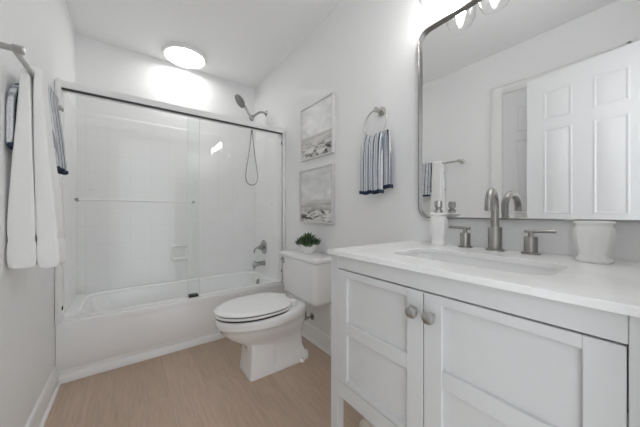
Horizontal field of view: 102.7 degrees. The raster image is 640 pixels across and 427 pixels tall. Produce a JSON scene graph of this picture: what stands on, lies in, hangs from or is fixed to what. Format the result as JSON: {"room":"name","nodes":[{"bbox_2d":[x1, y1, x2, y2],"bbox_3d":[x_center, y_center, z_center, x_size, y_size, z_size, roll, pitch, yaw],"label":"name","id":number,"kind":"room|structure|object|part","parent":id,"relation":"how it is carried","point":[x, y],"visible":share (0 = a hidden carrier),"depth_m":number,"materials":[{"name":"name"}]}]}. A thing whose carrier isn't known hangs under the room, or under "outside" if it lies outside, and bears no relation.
{"room":"bathroom","nodes":[
{"label":"bathroom","id":0,"kind":"room"},
{"bbox_2d":[0,0,75,426],"bbox_3d":[-1.172,-0.218,0.891,0.100,2.490,3.117,0,0,-36],"label":"wall","id":1,"kind":"structure","parent":0,"point":[45,28],"depth_m":1.11,"materials":[{"name":"paint"}]},
{"bbox_2d":[0,42,62,110],"bbox_3d":[-1.147,-0.518,1.018,0.090,0.048,0.604,0,0,-36],"label":"towel bar","id":2,"kind":"object","parent":1,"relation":"attached to","point":[19,51],"visible":0.42,"depth_m":0.82,"materials":[{"name":"silver metal"}]},
{"bbox_3d":[-0.981,-0.518,0.794,0.090,0.048,0.048,0,0,-36],"label":"post","id":3,"kind":"part","parent":2,"relation":"part of","materials":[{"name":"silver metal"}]},
{"bbox_2d":[6,65,65,268],"bbox_3d":[-1.091,-0.167,0.992,0.141,0.761,0.109,0,0,-36],"label":"bath towel","id":4,"kind":"object","parent":2,"relation":"hanging from","point":[35,222],"visible":0.94,"depth_m":0.95,"materials":[{"name":"white fabric"}]},
{"bbox_2d":[6,82,68,174],"bbox_3d":[-1.155,-0.362,1.058,0.129,0.370,0.283,0,0,-36],"label":"striped hand towel","id":5,"kind":"object","parent":2,"relation":"hanging from","point":[12,97],"visible":0.44,"depth_m":1.07,"materials":[{"name":"fabric"}]},
{"bbox_2d":[25,366,60,426],"bbox_3d":[-1.209,0.968,1.048,0.027,0.118,1.182,0,0,-36],"label":"baseboard","id":6,"kind":"structure","parent":1,"relation":"attached to","point":[38,417],"depth_m":1.30,"materials":[{"name":"white paint"}]},
{"bbox_2d":[57,77,76,312],"bbox_3d":[-1.798,-0.083,1.830,0.009,1.500,0.645,0,0,-36],"label":"tiled wall","id":7,"kind":"structure","parent":1,"relation":"attached to","point":[70,113],"depth_m":1.87,"materials":[{"name":"white tile"}]},
{"bbox_2d":[76,34,254,141],"bbox_3d":[-1.409,-0.218,2.592,1.541,2.490,0.100,0,0,-36],"label":"wall","id":8,"kind":"structure","parent":0,"point":[99,64],"depth_m":2.43,"materials":[{"name":"paint"}]},
{"bbox_2d":[77,111,254,293],"bbox_3d":[-1.377,-0.083,2.548,1.541,1.500,0.009,0,0,-36],"label":"tiled wall","id":9,"kind":"structure","parent":8,"relation":"attached to","point":[121,244],"depth_m":2.41,"materials":[{"name":"white tile"}]},
{"bbox_2d":[171,244,187,260],"bbox_3d":[-1.372,0.391,2.515,0.150,0.148,0.050,0,0,-36],"label":"soap dish","id":10,"kind":"object","parent":9,"relation":"attached to","point":[178,252],"visible":1,"depth_m":2.52,"materials":[{"name":"white ceramic"}]},
{"bbox_2d":[65,0,342,87],"bbox_3d":[-0.512,-1.503,1.379,1.741,0.080,3.117,0,0,-36],"label":"ceiling","id":11,"kind":"structure","parent":0,"point":[243,42],"depth_m":2.01,"materials":[{"name":"paint"}]},
{"bbox_2d":[162,42,206,68],"bbox_3d":[-1.251,-1.445,2.377,0.368,0.036,0.368,0,0,-36],"label":"recessed light","id":12,"kind":"object","parent":11,"relation":"in","point":[183,55],"visible":1,"depth_m":2.33,"materials":[{"name":"white paint"}]},
{"bbox_2d":[165,47,203,67],"bbox_3d":[-1.251,-1.432,2.377,0.328,0.010,0.328,0,0,-36],"label":"diffuser","id":13,"kind":"object","parent":12,"relation":"attached to","point":[185,57],"depth_m":2.35,"materials":[{"name":"white plastic"}]},
{"bbox_2d":[44,336,364,426],"bbox_3d":[-0.506,1.057,1.371,1.741,0.060,3.137,0,0,-36],"label":"floor","id":14,"kind":"structure","parent":0,"point":[203,385],"depth_m":1.43,"materials":[{"name":"brown wood"}]},
{"bbox_2d":[56,270,283,382],"bbox_3d":[-1.167,0.845,2.265,1.539,0.365,0.694,0,0,-36],"label":"bathtub","id":15,"kind":"object","parent":14,"relation":"on","point":[82,343],"visible":0.7,"depth_m":1.89,"materials":[{"name":"white ceramic"}]},
{"bbox_2d":[59,333,224,383],"bbox_3d":[-0.962,1.005,1.987,1.509,0.044,0.022,0,0,-36],"label":"trim","id":16,"kind":"structure","parent":15,"relation":"attached to","point":[79,374],"depth_m":1.75,"materials":[{"name":"white paint"}]},
{"bbox_2d":[55,79,284,323],"bbox_3d":[-0.971,-0.068,1.999,1.537,1.461,0.106,0,0,-36],"label":"shower door","id":17,"kind":"structure","parent":15,"relation":"on","point":[61,86],"depth_m":1.85,"materials":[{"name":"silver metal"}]},
{"bbox_3d":[-0.978,-0.775,2.008,1.537,0.047,0.084,0,0,-36],"label":"header rail","id":18,"kind":"part","parent":17,"relation":"part of","materials":[{"name":"metal"}]},
{"bbox_2d":[214,249,330,381],"bbox_3d":[-0.325,0.666,1.760,0.770,0.724,0.504,0,0,-36],"label":"toilet","id":19,"kind":"object","parent":14,"relation":"on","point":[268,326],"visible":0.98,"depth_m":1.68,"materials":[{"name":"white ceramic"}]},
{"bbox_3d":[-0.435,0.620,1.669,0.482,0.014,0.366,0,0,-36],"label":"seat","id":20,"kind":"part","parent":19,"relation":"part of","materials":[{"name":"white plastic"}]},
{"bbox_3d":[-0.434,0.597,1.669,0.486,0.020,0.368,0,0,-36],"label":"lid","id":21,"kind":"part","parent":19,"relation":"part of","materials":[{"name":"white plastic"}]},
{"bbox_3d":[-0.099,0.323,1.927,0.209,0.038,0.504,0,0,-36],"label":"tank lid","id":22,"kind":"part","parent":19,"relation":"part of","materials":[{"name":"white ceramic"}]},
{"bbox_3d":[-0.099,0.488,1.927,0.186,0.294,0.482,0,0,-36],"label":"tank","id":23,"kind":"part","parent":19,"relation":"part of","materials":[{"name":"white ceramic"}]},
{"bbox_2d":[294,231,320,253],"bbox_3d":[-0.086,0.221,1.911,0.196,0.166,0.199,0,0,-36],"label":"potted succulent","id":24,"kind":"object","parent":19,"relation":"on","point":[308,243],"visible":1,"depth_m":1.87,"materials":[{"name":"green plant"}]},
{"bbox_2d":[359,418,374,426],"bbox_3d":[0.302,0.982,1.218,0.245,0.090,0.090,0,0,-36],"label":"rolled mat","id":25,"kind":"object","parent":14,"relation":"on","point":[364,422],"visible":0.16,"depth_m":1.15,"materials":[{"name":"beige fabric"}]},
{"bbox_2d":[331,254,639,426],"bbox_3d":[0.480,0.594,0.846,0.571,0.866,0.789,0,0,-36],"label":"vanity cabinet","id":26,"kind":"object","parent":14,"relation":"on","point":[409,348],"visible":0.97,"depth_m":0.60,"materials":[{"name":"white paint"}]},
{"bbox_3d":[0.068,0.594,1.006,0.032,0.866,0.040,0,0,-36],"label":"leg","id":27,"kind":"part","parent":26,"relation":"part of","materials":[{"name":"white paint"}]},
{"bbox_3d":[0.287,0.666,0.700,0.020,0.058,0.712,0,0,-36],"label":"rail","id":28,"kind":"part","parent":26,"relation":"part of","materials":[{"name":"white paint"}]},
{"bbox_3d":[0.180,0.424,0.842,0.018,0.419,0.354,0,0,-36],"label":"door","id":29,"kind":"part","parent":26,"relation":"part of","materials":[{"name":"white paint"}]},
{"bbox_3d":[0.253,0.270,0.701,0.032,0.035,0.035,0,0,-36],"label":"knob","id":30,"kind":"part","parent":26,"relation":"part of","materials":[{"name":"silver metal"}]},
{"bbox_3d":[0.282,0.270,0.661,0.032,0.035,0.035,0,0,-36],"label":"knob","id":31,"kind":"part","parent":26,"relation":"part of","materials":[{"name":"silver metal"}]},
{"bbox_2d":[327,240,639,317],"bbox_3d":[0.490,0.152,0.851,0.557,0.017,0.797,0,0,-36],"label":"countertop","id":32,"kind":"structure","parent":26,"relation":"on","point":[615,287],"depth_m":0.61,"materials":[{"name":"white stone"}]},
{"bbox_2d":[429,201,447,245],"bbox_3d":[0.530,0.045,1.147,0.075,0.198,0.075,0,0,-36],"label":"soap dispenser","id":33,"kind":"object","parent":32,"relation":"on","point":[438,223],"visible":1,"depth_m":1.12,"materials":[{"name":"white ceramic"}]},
{"bbox_2d":[405,252,560,274],"bbox_3d":[0.466,0.231,0.809,0.248,0.142,0.453,0,0,-36],"label":"sink","id":34,"kind":"object","parent":32,"relation":"in","point":[503,266],"visible":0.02,"depth_m":0.87,"materials":[{"name":"white ceramic"}]},
{"bbox_2d":[449,188,556,254],"bbox_3d":[0.634,0.026,0.952,0.145,0.234,0.349,0,0,-36],"label":"faucet","id":35,"kind":"object","parent":32,"relation":"on","point":[491,204],"visible":1,"depth_m":0.95,"materials":[{"name":"silver metal"}]},
{"bbox_3d":[0.590,0.064,1.083,0.012,0.013,0.085,0,0,-36],"label":"lever","id":36,"kind":"part","parent":35,"relation":"part of","materials":[{"name":"silver metal"}]},
{"bbox_3d":[0.604,0.102,1.064,0.054,0.082,0.054,0,0,-36],"label":"handle","id":37,"kind":"part","parent":35,"relation":"part of","materials":[{"name":"silver metal"}]},
{"bbox_3d":[0.634,0.026,0.952,0.145,0.234,0.062,0,0,-36],"label":"spout","id":38,"kind":"part","parent":35,"relation":"part of","materials":[{"name":"silver metal"}]},
{"bbox_3d":[0.733,0.102,0.890,0.054,0.082,0.054,0,0,-36],"label":"handle","id":39,"kind":"part","parent":35,"relation":"part of","materials":[{"name":"silver metal"}]},
{"bbox_3d":[0.747,0.064,0.871,0.012,0.013,0.085,0,0,-36],"label":"lever","id":40,"kind":"part","parent":35,"relation":"part of","materials":[{"name":"silver metal"}]},
{"bbox_2d":[573,221,616,263],"bbox_3d":[0.801,0.084,0.750,0.089,0.118,0.089,0,0,-36],"label":"ceramic pot","id":41,"kind":"object","parent":32,"relation":"on","point":[594,241],"visible":1,"depth_m":0.72,"materials":[{"name":"white ceramic"}]},
{"bbox_3d":[0.287,0.186,0.700,0.020,0.050,0.712,0,0,-36],"label":"rail","id":42,"kind":"part","parent":26,"relation":"part of","materials":[{"name":"white paint"}]},
{"bbox_3d":[0.392,0.424,0.555,0.018,0.419,0.352,0,0,-36],"label":"door","id":43,"kind":"part","parent":26,"relation":"part of","materials":[{"name":"white paint"}]},
{"bbox_3d":[0.514,0.594,0.403,0.032,0.866,0.036,0,0,-36],"label":"leg","id":44,"kind":"part","parent":26,"relation":"part of","materials":[{"name":"white paint"}]},
{"bbox_2d":[299,244,316,253],"bbox_3d":[-0.086,0.267,1.908,0.142,0.072,0.142,0,0,-36],"label":"bowl","id":45,"kind":"object","parent":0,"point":[306,248],"depth_m":1.86,"materials":[{"name":"white ceramic"}]},
{"bbox_2d":[255,0,639,336],"bbox_3d":[0.147,-0.218,1.867,0.100,2.490,3.117,0,0,-36],"label":"wall","id":46,"kind":"structure","parent":0,"point":[365,52],"depth_m":1.59,"materials":[{"name":"paint"}]},
{"bbox_2d":[235,94,266,185],"bbox_3d":[-0.706,-0.730,2.650,0.343,0.896,0.142,0,0,-36],"label":"shower","id":47,"kind":"object","parent":46,"relation":"attached to","point":[240,101],"visible":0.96,"depth_m":2.64,"materials":[{"name":"silver metal"}]},
{"bbox_2d":[255,127,281,279],"bbox_3d":[-0.567,-0.083,2.741,0.009,1.500,0.645,0,0,-36],"label":"tiled wall","id":48,"kind":"structure","parent":46,"relation":"attached to","point":[267,147],"depth_m":2.72,"materials":[{"name":"white tile"}]},
{"bbox_2d":[252,260,264,267],"bbox_3d":[-0.663,0.549,2.744,0.141,0.080,0.060,0,0,-36],"label":"tub spout","id":49,"kind":"object","parent":48,"relation":"attached to","point":[255,264],"visible":1,"depth_m":2.73,"materials":[{"name":"silver metal"}]},
{"bbox_2d":[253,240,266,253],"bbox_3d":[-0.661,0.373,2.757,0.124,0.154,0.154,0,0,-36],"label":"shower valve","id":50,"kind":"object","parent":48,"relation":"attached to","point":[263,247],"visible":1,"depth_m":2.75,"materials":[{"name":"silver metal"}]},
{"bbox_3d":[-0.669,0.387,2.752,0.106,0.081,0.054,0,0,-36],"label":"lever","id":51,"kind":"part","parent":50,"relation":"part of","materials":[{"name":"silver metal"}]},
{"bbox_2d":[305,311,313,319],"bbox_3d":[-0.101,0.746,2.040,0.095,0.239,0.056,0,0,-36],"label":"supply valve","id":52,"kind":"object","parent":46,"relation":"attached to","point":[311,316],"visible":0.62,"depth_m":2.05,"materials":[{"name":"silver metal"}]},
{"bbox_2d":[302,321,330,355],"bbox_3d":[0.306,0.968,1.546,0.027,0.118,2.182,0,0,-36],"label":"baseboard","id":53,"kind":"structure","parent":46,"relation":"attached to","point":[311,333],"depth_m":1.98,"materials":[{"name":"white paint"}]},
{"bbox_2d":[299,163,334,223],"bbox_3d":[-0.033,-0.136,2.002,0.029,0.432,0.438,0,0,-36],"label":"framed picture","id":54,"kind":"object","parent":46,"relation":"attached to","point":[317,184],"visible":1,"depth_m":1.98},
{"bbox_2d":[300,91,335,161],"bbox_3d":[-0.028,-0.645,1.995,0.029,0.432,0.431,0,0,-36],"label":"framed picture","id":55,"kind":"object","parent":46,"relation":"attached to","point":[318,119],"visible":1,"depth_m":1.96},
{"bbox_2d":[359,129,392,194],"bbox_3d":[0.318,-0.281,1.458,0.073,0.354,0.192,0,0,-36],"label":"towel","id":56,"kind":"object","parent":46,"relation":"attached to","point":[376,153],"visible":1,"depth_m":1.42,"materials":[{"name":"fabric"}]},
{"bbox_2d":[364,107,387,135],"bbox_3d":[0.333,-0.518,1.476,0.066,0.196,0.175,0,0,-36],"label":"towel ring","id":57,"kind":"object","parent":46,"relation":"attached to","point":[381,111],"visible":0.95,"depth_m":1.47,"materials":[{"name":"silver metal"}]},
{"bbox_3d":[0.337,-0.590,1.474,0.062,0.052,0.052,0,0,-36],"label":"post","id":58,"kind":"part","parent":57,"relation":"part of","materials":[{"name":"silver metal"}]},
{"bbox_2d":[418,0,639,221],"bbox_3d":[0.724,-0.435,0.981,0.026,0.922,0.757,0,0,-36],"label":"wall mirror","id":59,"kind":"object","parent":46,"relation":"attached to","point":[536,103],"visible":1,"depth_m":0.92,"materials":[{"name":"silver metal"}]}
]}

